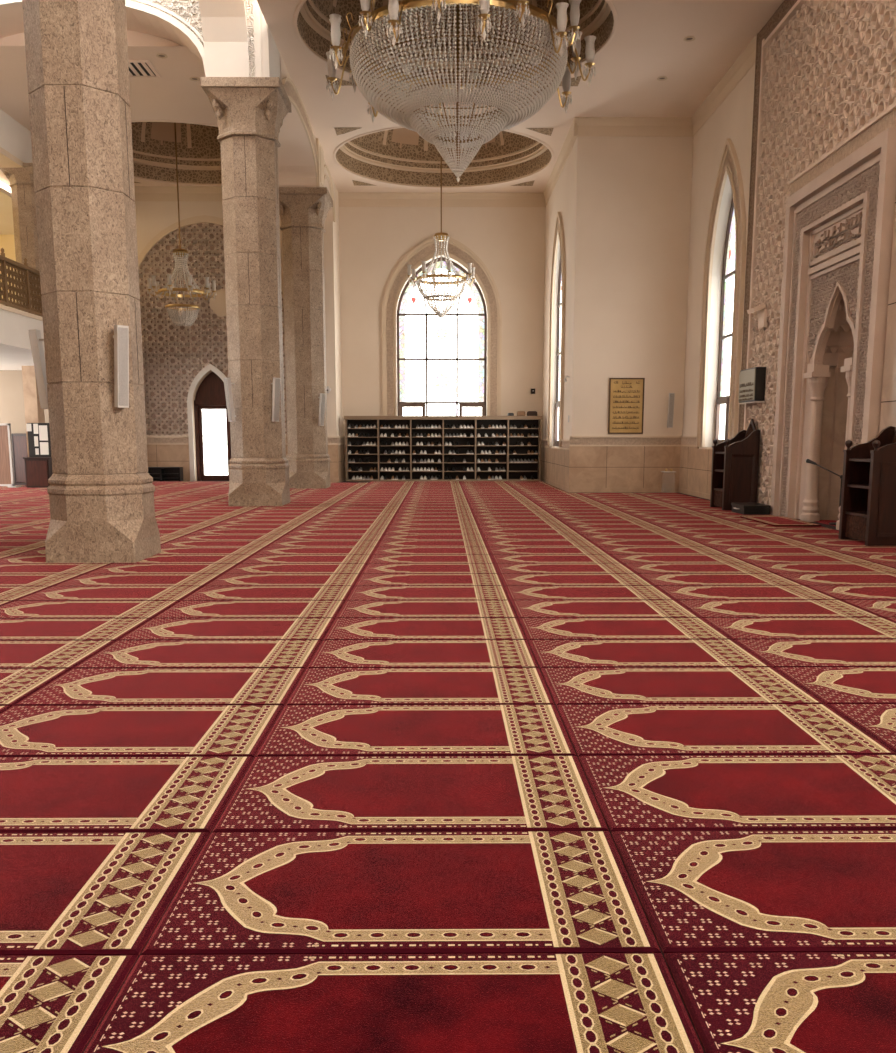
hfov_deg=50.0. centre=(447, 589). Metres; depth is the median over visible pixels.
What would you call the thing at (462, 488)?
carpet
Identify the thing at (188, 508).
carpet
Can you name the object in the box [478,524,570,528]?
carpet
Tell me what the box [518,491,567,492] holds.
carpet
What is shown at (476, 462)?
shelf
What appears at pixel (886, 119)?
trim
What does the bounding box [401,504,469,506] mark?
carpet
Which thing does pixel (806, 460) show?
microphone stand
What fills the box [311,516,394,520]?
carpet
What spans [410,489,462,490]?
carpet
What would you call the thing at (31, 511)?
carpet
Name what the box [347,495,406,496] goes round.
carpet
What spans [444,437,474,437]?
shelf
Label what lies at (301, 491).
carpet
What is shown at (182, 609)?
carpet
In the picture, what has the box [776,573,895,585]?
carpet
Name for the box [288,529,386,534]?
carpet
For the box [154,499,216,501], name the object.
carpet
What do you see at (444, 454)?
shelf
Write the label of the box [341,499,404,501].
carpet
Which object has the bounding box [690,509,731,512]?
carpet
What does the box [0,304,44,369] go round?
wall
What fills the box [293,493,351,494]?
carpet
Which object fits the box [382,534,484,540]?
carpet
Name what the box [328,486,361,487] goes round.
carpet
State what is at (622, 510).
carpet
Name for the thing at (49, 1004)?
carpet
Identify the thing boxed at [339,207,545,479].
wall
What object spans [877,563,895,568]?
carpet
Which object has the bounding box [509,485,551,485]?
carpet
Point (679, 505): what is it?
carpet
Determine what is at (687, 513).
carpet
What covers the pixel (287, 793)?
carpet
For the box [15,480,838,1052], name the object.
floor
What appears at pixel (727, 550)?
carpet
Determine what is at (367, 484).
carpet
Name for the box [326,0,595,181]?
chandelier
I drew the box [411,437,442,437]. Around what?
shelf
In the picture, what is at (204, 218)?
trim
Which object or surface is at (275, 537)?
carpet
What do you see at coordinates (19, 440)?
door
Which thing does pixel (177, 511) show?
carpet
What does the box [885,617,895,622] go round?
carpet
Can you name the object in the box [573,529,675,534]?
carpet
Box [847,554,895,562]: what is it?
carpet
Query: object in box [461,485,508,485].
carpet
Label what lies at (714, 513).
carpet
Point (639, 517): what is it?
carpet
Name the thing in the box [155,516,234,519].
carpet
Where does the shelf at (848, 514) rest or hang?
attached to the bookcase at (868, 493)
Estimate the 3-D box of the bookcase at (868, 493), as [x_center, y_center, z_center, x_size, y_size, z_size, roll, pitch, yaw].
[4.936,-1.293,10.950,0.562,1.500,0.804,0,9,0]
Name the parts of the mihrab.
frame, spandrel panel, inscription panel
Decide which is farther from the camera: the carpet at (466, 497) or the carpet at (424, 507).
the carpet at (466, 497)
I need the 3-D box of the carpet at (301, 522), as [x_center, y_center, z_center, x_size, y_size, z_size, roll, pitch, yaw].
[-2.647,-0.965,13.721,1.220,0.013,0.699,0,9,0]
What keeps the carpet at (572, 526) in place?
on the floor
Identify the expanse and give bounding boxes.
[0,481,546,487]
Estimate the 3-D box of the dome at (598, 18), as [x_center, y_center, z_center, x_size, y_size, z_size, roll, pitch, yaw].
[0.121,-10.419,15.766,5.317,2.390,5.317,5,10,27]
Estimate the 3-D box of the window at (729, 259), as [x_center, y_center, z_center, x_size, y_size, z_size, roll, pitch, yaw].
[5.424,-5.281,18.199,0.070,5.100,1.740,0,9,0]
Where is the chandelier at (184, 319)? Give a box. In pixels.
[147,123,216,326]
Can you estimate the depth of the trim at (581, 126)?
23.42 m
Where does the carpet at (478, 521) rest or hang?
on the floor
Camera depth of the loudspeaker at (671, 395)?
21.03 m
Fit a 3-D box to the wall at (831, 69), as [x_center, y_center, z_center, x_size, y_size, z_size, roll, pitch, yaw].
[5.325,-4.856,13.244,0.319,7.850,15.600,0,9,0]
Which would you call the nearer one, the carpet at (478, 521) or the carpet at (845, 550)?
the carpet at (845, 550)
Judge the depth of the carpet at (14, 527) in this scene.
13.04 m
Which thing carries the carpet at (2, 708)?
on the floor
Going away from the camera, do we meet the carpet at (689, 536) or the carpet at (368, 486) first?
the carpet at (689, 536)
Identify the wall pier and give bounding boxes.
[542,136,692,448]
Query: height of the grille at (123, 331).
0.707 m
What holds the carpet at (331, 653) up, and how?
on the floor
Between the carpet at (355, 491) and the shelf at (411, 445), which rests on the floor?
the carpet at (355, 491)
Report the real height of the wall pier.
7.850 m
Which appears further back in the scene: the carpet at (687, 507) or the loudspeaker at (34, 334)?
the carpet at (687, 507)
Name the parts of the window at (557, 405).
pane, pane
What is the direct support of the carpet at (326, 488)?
on the floor
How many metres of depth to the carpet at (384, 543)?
10.94 m
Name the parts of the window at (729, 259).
pane, pane, pane, pane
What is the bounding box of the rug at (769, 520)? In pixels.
[740,516,821,525]
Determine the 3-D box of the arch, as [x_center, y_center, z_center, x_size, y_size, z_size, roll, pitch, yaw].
[-3.427,-9.152,12.285,1.050,2.564,8.980,0,9,0]
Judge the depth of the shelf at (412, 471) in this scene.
26.56 m
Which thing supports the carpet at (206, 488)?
on the floor
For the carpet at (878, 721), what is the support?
on the floor
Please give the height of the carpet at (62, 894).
0.013 m
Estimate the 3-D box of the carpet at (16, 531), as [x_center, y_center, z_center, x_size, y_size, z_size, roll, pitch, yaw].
[-5.088,-0.741,12.310,1.220,0.013,0.699,0,9,0]
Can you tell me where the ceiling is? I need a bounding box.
[0,0,783,192]
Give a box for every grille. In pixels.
[119,327,127,405]
[224,379,231,420]
[274,379,279,420]
[321,394,324,424]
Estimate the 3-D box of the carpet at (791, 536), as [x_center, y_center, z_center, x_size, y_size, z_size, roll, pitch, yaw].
[4.598,-0.642,11.686,0.973,0.013,0.699,0,9,0]
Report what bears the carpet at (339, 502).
on the floor
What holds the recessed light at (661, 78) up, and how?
in the ceiling
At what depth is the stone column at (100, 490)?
8.93 m
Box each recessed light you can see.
[156,54,167,57]
[189,77,199,80]
[657,76,667,80]
[683,36,695,41]
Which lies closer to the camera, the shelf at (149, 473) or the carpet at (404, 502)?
the carpet at (404, 502)
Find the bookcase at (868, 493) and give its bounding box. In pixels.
[838,426,895,545]
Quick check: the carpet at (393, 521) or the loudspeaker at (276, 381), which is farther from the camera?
the loudspeaker at (276, 381)
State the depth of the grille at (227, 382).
16.70 m
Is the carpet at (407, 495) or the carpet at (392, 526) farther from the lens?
the carpet at (407, 495)
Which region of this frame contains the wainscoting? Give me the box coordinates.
[568,436,680,492]
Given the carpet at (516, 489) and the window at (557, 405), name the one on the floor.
the carpet at (516, 489)
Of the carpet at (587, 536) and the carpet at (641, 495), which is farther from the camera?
the carpet at (641, 495)
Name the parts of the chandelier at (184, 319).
lamp shade, lamp shade, lamp shade, hanging rod, crown, lamp shade, lamp shade, lamp shade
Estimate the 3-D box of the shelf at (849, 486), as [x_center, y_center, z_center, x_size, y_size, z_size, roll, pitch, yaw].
[4.942,-1.180,10.968,0.490,0.030,0.680,0,9,0]
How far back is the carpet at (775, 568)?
8.90 m
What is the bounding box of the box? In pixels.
[517,411,525,415]
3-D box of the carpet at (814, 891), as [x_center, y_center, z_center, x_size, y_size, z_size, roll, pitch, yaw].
[1.114,0.795,2.607,1.220,0.013,0.699,0,9,0]
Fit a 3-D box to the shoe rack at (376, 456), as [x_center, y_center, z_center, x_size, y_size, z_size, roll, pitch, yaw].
[-0.132,-3.923,26.649,5.440,1.786,0.430,0,9,0]
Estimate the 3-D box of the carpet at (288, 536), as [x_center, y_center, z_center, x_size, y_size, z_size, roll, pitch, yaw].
[-1.406,-0.635,11.641,1.220,0.013,0.699,0,9,0]
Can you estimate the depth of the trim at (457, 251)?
26.90 m
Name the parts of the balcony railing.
pierced panel, post, pierced panel, rail, rail, post, pierced panel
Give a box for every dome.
[131,120,221,185]
[293,0,617,89]
[333,124,553,187]
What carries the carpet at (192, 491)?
on the floor
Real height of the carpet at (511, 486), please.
0.013 m
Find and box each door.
[11,433,27,482]
[194,372,231,480]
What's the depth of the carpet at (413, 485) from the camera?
24.30 m
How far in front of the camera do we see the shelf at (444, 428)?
26.39 m
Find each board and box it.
[26,423,50,456]
[738,367,765,403]
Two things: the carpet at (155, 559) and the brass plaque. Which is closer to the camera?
the carpet at (155, 559)
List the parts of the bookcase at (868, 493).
post, panel, post, panel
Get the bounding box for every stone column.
[0,163,41,316]
[22,0,160,562]
[200,77,291,505]
[279,187,332,488]
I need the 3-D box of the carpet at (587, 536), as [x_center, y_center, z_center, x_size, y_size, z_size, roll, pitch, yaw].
[2.271,-0.640,11.668,1.220,0.013,0.699,0,9,0]
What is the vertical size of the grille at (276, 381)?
0.707 m
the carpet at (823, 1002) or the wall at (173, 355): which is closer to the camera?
the carpet at (823, 1002)
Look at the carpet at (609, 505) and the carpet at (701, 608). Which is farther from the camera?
the carpet at (609, 505)
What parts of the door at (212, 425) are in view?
pane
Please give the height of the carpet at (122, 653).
0.013 m
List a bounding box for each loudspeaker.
[28,329,47,408]
[113,325,128,407]
[223,378,235,421]
[271,378,279,421]
[318,393,324,425]
[667,393,674,427]
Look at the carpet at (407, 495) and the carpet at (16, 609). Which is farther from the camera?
the carpet at (407, 495)
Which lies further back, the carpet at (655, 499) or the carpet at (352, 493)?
the carpet at (352, 493)
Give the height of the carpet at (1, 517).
0.013 m
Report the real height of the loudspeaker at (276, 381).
0.753 m
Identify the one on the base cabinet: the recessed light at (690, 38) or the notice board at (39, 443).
the notice board at (39, 443)
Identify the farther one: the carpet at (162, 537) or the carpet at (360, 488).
the carpet at (360, 488)
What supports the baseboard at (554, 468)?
attached to the wall pier
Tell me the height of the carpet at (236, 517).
0.013 m
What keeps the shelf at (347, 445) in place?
attached to the shoe rack at (376, 456)
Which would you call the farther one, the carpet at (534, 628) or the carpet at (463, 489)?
the carpet at (463, 489)
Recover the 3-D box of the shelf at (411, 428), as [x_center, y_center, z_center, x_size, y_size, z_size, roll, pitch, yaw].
[-0.581,-4.466,26.567,0.861,0.018,0.375,0,9,0]
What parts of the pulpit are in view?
post, panel, post, panel, panel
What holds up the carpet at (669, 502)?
on the floor
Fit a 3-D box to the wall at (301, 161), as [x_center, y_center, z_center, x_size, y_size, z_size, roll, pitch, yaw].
[-3.435,-6.300,22.203,1.075,7.900,9.720,0,9,0]
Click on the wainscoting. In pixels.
(597, 464)
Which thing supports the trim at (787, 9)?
attached to the wall at (831, 69)
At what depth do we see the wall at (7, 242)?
25.97 m
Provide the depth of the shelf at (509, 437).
26.44 m
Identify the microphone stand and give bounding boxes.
[805,459,842,524]
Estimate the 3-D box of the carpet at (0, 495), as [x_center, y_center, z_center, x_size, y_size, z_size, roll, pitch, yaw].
[-8.822,-1.950,19.942,1.220,0.013,0.699,0,9,0]
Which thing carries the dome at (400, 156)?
in the ceiling
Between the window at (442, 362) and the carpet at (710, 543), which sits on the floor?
the carpet at (710, 543)
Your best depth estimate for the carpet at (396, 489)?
21.99 m
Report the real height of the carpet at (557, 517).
0.013 m
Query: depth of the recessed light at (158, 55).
16.90 m
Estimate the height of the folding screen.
1.536 m
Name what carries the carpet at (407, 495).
on the floor
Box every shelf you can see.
[149,473,178,474]
[347,428,376,428]
[347,437,376,437]
[347,445,376,445]
[347,454,377,454]
[347,471,377,471]
[379,428,409,428]
[379,437,409,437]
[379,445,409,445]
[379,454,409,454]
[379,471,409,471]
[411,428,442,428]
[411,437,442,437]
[411,445,442,445]
[411,454,442,454]
[412,462,442,462]
[412,471,442,471]
[444,428,474,428]
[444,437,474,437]
[444,445,474,445]
[444,454,474,454]
[444,462,474,462]
[444,471,474,471]
[476,437,507,437]
[476,445,507,445]
[476,454,507,454]
[476,462,506,462]
[476,471,506,471]
[477,428,507,428]
[509,428,539,428]
[509,437,539,437]
[509,445,538,445]
[509,454,538,454]
[509,462,538,462]
[509,471,538,471]
[845,511,866,517]
[847,484,868,488]
[849,458,870,461]
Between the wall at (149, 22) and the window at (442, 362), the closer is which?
the wall at (149, 22)
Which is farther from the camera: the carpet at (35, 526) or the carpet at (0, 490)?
the carpet at (0, 490)
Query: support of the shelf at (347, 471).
attached to the shoe rack at (376, 456)
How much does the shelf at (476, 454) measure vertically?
0.018 m
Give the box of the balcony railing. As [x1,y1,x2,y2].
[0,248,41,315]
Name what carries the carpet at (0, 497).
on the floor
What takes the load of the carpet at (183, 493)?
on the floor
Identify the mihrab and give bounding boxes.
[770,128,895,529]
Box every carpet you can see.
[0,488,46,489]
[0,490,35,490]
[0,491,27,492]
[0,495,48,496]
[0,497,42,498]
[0,499,28,501]
[0,504,49,506]
[0,507,46,509]
[0,510,29,512]
[0,516,50,519]
[0,520,49,524]
[0,525,33,529]
[0,529,13,532]
[0,529,47,534]
[0,535,46,540]
[0,541,44,547]
[0,547,41,554]
[0,555,13,558]
[0,555,112,563]
[0,564,109,574]
[0,574,82,586]
[0,586,50,600]
[0,601,13,605]
[0,601,179,618]
[0,618,150,640]
[0,640,115,668]
[0,669,70,706]
[0,705,283,757]
[0,706,10,713]
[0,757,253,832]
[0,832,209,955]
[0,955,137,1052]
[1,513,49,515]
[3,501,49,503]
[5,493,48,494]
[14,668,305,705]
[16,586,201,600]
[18,510,49,512]
[18,547,45,554]
[20,525,48,528]
[21,491,46,492]
[23,499,48,500]
[55,574,221,586]
[73,640,321,668]
[84,953,703,1052]
[87,564,238,574]
[113,555,252,563]
[119,618,334,640]
[141,831,660,954]
[154,491,191,492]
[154,493,182,494]
[154,495,172,496]
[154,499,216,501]
[154,501,208,503]
[154,504,198,506]
[154,507,187,509]
[154,600,344,618]
[155,488,205,489]
[155,490,196,490]
[155,510,176,512]
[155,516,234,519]
[156,520,224,524]
[156,547,264,554]
[157,524,212,529]
[159,497,224,498]
[159,513,242,516]
[159,529,200,534]
[160,487,210,487]
[160,535,185,540]
[160,540,170,544]
[161,540,275,547]
[166,485,219,486]
[169,495,227,496]
[170,510,250,512]
[176,534,284,540]
[178,493,228,494]
[181,507,258,509]
[182,586,353,600]
[187,491,228,492]
[189,529,293,534]
[192,504,261,506]
[197,490,228,490]
[201,488,228,489]
[203,501,228,503]
[204,524,300,529]
[205,574,360,585]
[212,756,608,832]
[217,520,308,524]
[225,564,366,573]
[228,516,314,519]
[238,513,319,516]
[241,555,371,563]
[246,509,324,512]
[254,507,329,509]
[255,547,376,554]
[256,705,576,756]
[262,504,334,506]
[268,540,379,546]
[279,534,383,540]
[285,668,554,705]
[288,501,338,503]
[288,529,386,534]
[290,495,348,496]
[290,497,345,498]
[290,499,342,500]
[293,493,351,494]
[296,524,389,528]
[298,491,354,492]
[304,489,356,490]
[304,520,391,523]
[306,488,359,489]
[307,640,538,667]
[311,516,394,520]
[317,513,396,515]
[322,509,397,512]
[324,618,526,639]
[327,506,399,509]
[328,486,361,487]
[330,484,366,484]
[330,485,364,486]
[331,504,401,506]
[336,501,402,503]
[336,600,517,617]
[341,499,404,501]
[344,497,405,498]
[346,586,509,600]
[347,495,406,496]
[351,493,407,494]
[354,491,408,492]
[355,574,503,585]
[357,489,409,491]
[359,488,410,489]
[362,486,411,487]
[362,563,498,573]
[363,485,412,486]
[367,484,413,484]
[368,555,493,563]
[373,547,490,554]
[378,540,486,546]
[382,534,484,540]
[385,529,481,533]
[388,524,478,528]
[390,520,476,524]
[393,516,475,519]
[396,513,473,515]
[397,509,472,512]
[399,506,470,509]
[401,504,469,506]
[403,501,468,503]
[404,499,466,500]
[406,497,466,498]
[407,495,465,496]
[408,493,464,494]
[409,491,463,492]
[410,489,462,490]
[411,488,462,489]
[412,486,461,487]
[413,485,460,485]
[414,484,460,484]
[460,483,505,483]
[461,484,507,484]
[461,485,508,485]
[462,486,511,487]
[462,488,513,488]
[463,489,515,490]
[464,491,518,492]
[465,493,521,494]
[466,495,524,496]
[466,497,527,498]
[467,499,530,500]
[468,501,534,503]
[469,504,539,506]
[471,506,541,508]
[472,509,547,512]
[473,513,552,515]
[475,516,557,519]
[476,520,565,524]
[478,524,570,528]
[480,529,577,534]
[483,534,586,539]
[485,540,596,546]
[488,547,608,554]
[491,554,619,563]
[495,563,635,573]
[500,574,653,585]
[505,586,673,600]
[508,484,548,484]
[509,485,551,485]
[511,486,556,487]
[511,600,699,617]
[514,488,558,489]
[516,489,562,490]
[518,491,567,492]
[519,618,729,639]
[521,493,579,494]
[524,495,584,496]
[527,497,589,498]
[528,639,769,668]
[529,499,593,501]
[533,501,601,503]
[537,504,606,506]
[541,506,613,509]
[541,667,823,705]
[545,509,623,512]
[550,513,630,515]
[554,516,640,519]
[557,704,895,756]
[560,520,650,523]
[566,524,662,528]
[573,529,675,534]
[577,493,636,494]
[579,755,895,831]
[581,534,689,539]
[582,495,643,496]
[587,497,650,498]
[589,540,707,546]
[592,499,657,500]
[597,501,668,503]
[599,547,724,554]
[604,504,675,506]
[610,506,685,508]
[610,554,746,563]
[611,830,895,953]
[617,509,699,512]
[623,563,771,573]
[626,512,709,515]
[634,493,682,494]
[634,516,723,519]
[638,573,800,585]
[641,495,691,496]
[644,520,737,524]
[648,497,700,498]
[654,524,755,528]
[655,499,708,500]
[655,585,837,600]
[662,501,709,503]
[664,952,895,1052]
[666,529,772,533]
[672,504,709,506]
[676,600,879,618]
[678,534,793,539]
[680,506,721,509]
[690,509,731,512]
[693,540,817,546]
[702,617,895,639]
[703,512,773,515]
[710,547,842,554]
[714,516,747,519]
[728,520,762,523]
[729,554,873,563]
[733,639,895,667]
[742,524,828,528]
[750,563,895,573]
[759,529,838,533]
[773,667,895,704]
[776,534,856,539]
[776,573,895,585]
[797,540,895,546]
[806,585,895,599]
[822,547,895,554]
[827,704,895,752]
[840,600,895,617]
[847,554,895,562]
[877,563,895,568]
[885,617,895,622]
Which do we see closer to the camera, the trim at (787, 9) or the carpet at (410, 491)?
the trim at (787, 9)
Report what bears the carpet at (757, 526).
on the floor
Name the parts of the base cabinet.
door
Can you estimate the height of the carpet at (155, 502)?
0.013 m
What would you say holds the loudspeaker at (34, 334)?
attached to the stone column at (100, 490)
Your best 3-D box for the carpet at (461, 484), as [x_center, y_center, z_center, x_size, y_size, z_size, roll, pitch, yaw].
[0.944,-2.733,24.889,1.220,0.013,0.699,0,9,0]
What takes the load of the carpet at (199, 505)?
on the floor
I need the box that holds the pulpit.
[710,419,759,509]
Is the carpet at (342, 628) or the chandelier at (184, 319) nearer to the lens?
the carpet at (342, 628)
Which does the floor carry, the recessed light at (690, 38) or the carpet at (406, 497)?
the carpet at (406, 497)
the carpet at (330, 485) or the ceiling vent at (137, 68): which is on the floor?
the carpet at (330, 485)
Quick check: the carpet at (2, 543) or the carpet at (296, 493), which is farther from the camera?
the carpet at (296, 493)
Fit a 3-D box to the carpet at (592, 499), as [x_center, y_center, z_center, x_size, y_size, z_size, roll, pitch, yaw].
[3.443,-1.744,18.640,1.220,0.013,0.699,0,9,0]
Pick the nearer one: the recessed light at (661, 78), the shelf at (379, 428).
the recessed light at (661, 78)
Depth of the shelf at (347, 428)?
26.37 m
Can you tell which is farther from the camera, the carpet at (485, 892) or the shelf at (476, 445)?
the shelf at (476, 445)
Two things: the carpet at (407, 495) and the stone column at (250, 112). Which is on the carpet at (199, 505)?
the stone column at (250, 112)
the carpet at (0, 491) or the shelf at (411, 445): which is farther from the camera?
the shelf at (411, 445)
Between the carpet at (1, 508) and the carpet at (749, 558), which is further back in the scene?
the carpet at (1, 508)
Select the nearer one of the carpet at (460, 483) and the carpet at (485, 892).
the carpet at (485, 892)
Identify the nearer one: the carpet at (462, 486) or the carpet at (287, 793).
the carpet at (287, 793)
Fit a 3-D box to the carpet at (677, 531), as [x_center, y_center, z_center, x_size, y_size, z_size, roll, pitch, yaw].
[3.491,-0.751,12.374,1.220,0.013,0.699,0,9,0]
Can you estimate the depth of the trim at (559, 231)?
23.12 m
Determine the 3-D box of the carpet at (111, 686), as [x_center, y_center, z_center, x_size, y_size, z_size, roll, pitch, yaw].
[-1.353,0.467,4.678,1.220,0.013,0.699,0,9,0]
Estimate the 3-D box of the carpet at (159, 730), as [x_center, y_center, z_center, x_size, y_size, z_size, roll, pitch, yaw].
[-1.348,0.577,3.982,1.220,0.013,0.699,0,9,0]
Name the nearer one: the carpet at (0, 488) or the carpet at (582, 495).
the carpet at (582, 495)
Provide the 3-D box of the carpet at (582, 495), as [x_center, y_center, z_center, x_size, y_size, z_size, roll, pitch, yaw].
[3.432,-1.964,20.033,1.220,0.013,0.699,0,9,0]
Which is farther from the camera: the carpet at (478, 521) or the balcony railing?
the balcony railing
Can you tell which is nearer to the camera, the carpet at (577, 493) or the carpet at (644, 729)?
the carpet at (644, 729)
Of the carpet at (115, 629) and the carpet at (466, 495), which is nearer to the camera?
the carpet at (115, 629)
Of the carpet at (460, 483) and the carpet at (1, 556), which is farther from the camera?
the carpet at (460, 483)
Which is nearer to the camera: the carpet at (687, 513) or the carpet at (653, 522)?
the carpet at (653, 522)
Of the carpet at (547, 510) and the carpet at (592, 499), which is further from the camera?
the carpet at (592, 499)
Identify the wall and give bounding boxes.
[0,0,205,75]
[0,235,18,308]
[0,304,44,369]
[0,366,48,482]
[1,187,286,480]
[278,54,342,435]
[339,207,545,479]
[682,0,895,512]
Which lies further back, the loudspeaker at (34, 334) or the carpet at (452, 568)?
the loudspeaker at (34, 334)
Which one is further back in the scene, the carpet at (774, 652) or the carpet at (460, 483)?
the carpet at (460, 483)
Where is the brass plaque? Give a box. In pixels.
[608,378,644,433]
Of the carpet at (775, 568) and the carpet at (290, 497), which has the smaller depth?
the carpet at (775, 568)
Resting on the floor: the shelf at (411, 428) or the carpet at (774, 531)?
the carpet at (774, 531)
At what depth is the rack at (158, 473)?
26.84 m
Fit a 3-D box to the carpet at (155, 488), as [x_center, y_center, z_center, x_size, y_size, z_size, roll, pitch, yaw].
[-6.393,-2.394,22.746,1.220,0.013,0.699,0,9,0]
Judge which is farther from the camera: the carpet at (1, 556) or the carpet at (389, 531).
the carpet at (389, 531)
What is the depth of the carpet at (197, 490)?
21.99 m
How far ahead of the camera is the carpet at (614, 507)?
16.61 m
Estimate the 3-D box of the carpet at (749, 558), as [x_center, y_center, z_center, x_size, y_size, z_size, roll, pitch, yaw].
[3.512,-0.310,9.589,1.220,0.013,0.699,0,9,0]
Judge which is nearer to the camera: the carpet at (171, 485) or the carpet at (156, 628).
the carpet at (156, 628)
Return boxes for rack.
[147,467,182,480]
[344,416,541,480]
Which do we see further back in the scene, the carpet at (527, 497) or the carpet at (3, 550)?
the carpet at (527, 497)
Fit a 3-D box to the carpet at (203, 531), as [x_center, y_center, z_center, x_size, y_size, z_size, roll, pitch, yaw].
[-2.637,-0.744,12.328,1.220,0.013,0.699,0,9,0]
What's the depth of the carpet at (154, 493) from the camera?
20.78 m
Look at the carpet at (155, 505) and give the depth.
17.10 m
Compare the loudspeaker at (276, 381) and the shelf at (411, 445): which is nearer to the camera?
the loudspeaker at (276, 381)
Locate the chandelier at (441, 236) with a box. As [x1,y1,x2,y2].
[407,137,475,317]
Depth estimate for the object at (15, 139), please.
20.53 m
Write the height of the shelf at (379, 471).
0.018 m
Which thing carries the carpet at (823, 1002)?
on the floor
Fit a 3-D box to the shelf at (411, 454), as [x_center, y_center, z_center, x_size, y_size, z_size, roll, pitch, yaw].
[-0.581,-3.772,26.677,0.861,0.018,0.375,0,9,0]
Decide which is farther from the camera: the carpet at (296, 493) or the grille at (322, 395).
the grille at (322, 395)
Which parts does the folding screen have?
screen panel, panel frame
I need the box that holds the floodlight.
[747,304,766,328]
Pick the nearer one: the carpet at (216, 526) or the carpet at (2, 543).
the carpet at (2, 543)
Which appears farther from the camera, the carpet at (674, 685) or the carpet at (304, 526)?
the carpet at (304, 526)
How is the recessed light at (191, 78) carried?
in the ceiling
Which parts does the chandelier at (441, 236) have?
lamp shade, lamp shade, lamp shade, crown, hanging rod, lamp shade, lamp shade, lamp shade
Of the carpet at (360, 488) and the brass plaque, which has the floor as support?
the carpet at (360, 488)
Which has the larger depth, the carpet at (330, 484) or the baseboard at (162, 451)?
the baseboard at (162, 451)
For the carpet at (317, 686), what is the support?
on the floor
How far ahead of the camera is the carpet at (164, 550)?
10.26 m
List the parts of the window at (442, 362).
pane, pane, pane, pane, pane, pane, pane, pane, pane, pane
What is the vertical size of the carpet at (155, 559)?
0.013 m
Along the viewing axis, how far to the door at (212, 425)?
27.02 m
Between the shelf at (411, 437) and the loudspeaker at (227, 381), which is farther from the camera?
the shelf at (411, 437)
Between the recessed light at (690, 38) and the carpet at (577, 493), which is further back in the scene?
the carpet at (577, 493)
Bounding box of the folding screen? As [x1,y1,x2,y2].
[0,423,20,487]
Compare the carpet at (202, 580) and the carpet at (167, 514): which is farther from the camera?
the carpet at (167, 514)
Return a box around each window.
[397,257,486,415]
[555,256,561,446]
[714,198,735,444]
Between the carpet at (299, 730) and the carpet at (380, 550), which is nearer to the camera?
the carpet at (299, 730)
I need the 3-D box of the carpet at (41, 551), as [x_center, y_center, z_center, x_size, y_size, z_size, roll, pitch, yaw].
[-3.846,-0.412,10.230,1.220,0.013,0.699,0,9,0]
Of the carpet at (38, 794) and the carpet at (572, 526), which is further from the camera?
the carpet at (572, 526)
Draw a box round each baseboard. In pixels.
[147,436,287,480]
[327,436,344,482]
[540,439,568,491]
[678,436,711,499]
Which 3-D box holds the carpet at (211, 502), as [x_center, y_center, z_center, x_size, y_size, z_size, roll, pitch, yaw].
[-3.905,-1.625,17.890,1.220,0.013,0.699,0,9,0]
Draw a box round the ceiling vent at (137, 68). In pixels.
[128,60,160,77]
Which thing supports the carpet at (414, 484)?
on the floor
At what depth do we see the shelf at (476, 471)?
26.58 m
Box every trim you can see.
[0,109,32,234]
[134,35,755,206]
[134,75,580,185]
[138,215,286,480]
[382,237,501,415]
[548,212,565,446]
[696,138,745,446]
[738,0,806,431]
[788,103,895,432]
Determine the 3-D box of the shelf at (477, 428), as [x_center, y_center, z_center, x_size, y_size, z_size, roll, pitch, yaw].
[1.213,-4.468,26.581,0.861,0.018,0.375,0,9,0]
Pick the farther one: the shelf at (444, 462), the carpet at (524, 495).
the shelf at (444, 462)
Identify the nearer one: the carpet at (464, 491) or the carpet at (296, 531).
the carpet at (296, 531)
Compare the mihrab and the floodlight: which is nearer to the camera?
the mihrab
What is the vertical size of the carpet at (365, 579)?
0.013 m
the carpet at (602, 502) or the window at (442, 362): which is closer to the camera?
the carpet at (602, 502)
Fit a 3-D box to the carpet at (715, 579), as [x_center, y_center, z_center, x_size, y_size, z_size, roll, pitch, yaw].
[2.297,-0.089,8.187,1.220,0.013,0.699,0,9,0]
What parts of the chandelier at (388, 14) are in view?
lamp shade, lamp shade, lamp shade, lamp arm, lamp arm, lamp arm, lamp shade, lamp arm, lamp arm, lamp shade, lamp arm, lamp shade, lamp arm, stem, lamp shade, lamp arm, lamp shade, lamp arm, lamp shade, lamp arm, lamp arm, lamp shade, lamp shade, lamp arm, lamp arm, lamp shade, lamp shade, lamp arm, lamp shade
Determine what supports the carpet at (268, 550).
on the floor
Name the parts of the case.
lid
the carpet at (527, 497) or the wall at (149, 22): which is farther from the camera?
the carpet at (527, 497)
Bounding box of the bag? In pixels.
[527,411,536,415]
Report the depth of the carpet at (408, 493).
20.44 m
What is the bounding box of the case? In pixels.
[731,503,770,514]
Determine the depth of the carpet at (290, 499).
18.76 m
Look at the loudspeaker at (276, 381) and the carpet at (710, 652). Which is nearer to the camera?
the carpet at (710, 652)
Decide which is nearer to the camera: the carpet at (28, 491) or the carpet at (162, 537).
the carpet at (162, 537)
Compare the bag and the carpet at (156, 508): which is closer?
the carpet at (156, 508)
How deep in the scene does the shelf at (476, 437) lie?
26.43 m
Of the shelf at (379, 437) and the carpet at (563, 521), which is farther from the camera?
the shelf at (379, 437)
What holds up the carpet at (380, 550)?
on the floor
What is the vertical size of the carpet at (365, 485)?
0.013 m
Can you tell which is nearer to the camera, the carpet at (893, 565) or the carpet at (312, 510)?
the carpet at (893, 565)
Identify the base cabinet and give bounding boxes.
[23,457,53,487]
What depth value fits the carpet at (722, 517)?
14.51 m
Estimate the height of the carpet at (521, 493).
0.013 m
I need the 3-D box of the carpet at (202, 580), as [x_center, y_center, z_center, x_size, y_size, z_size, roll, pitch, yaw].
[-2.605,-0.083,8.150,1.220,0.013,0.699,0,9,0]
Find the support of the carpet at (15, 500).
on the floor

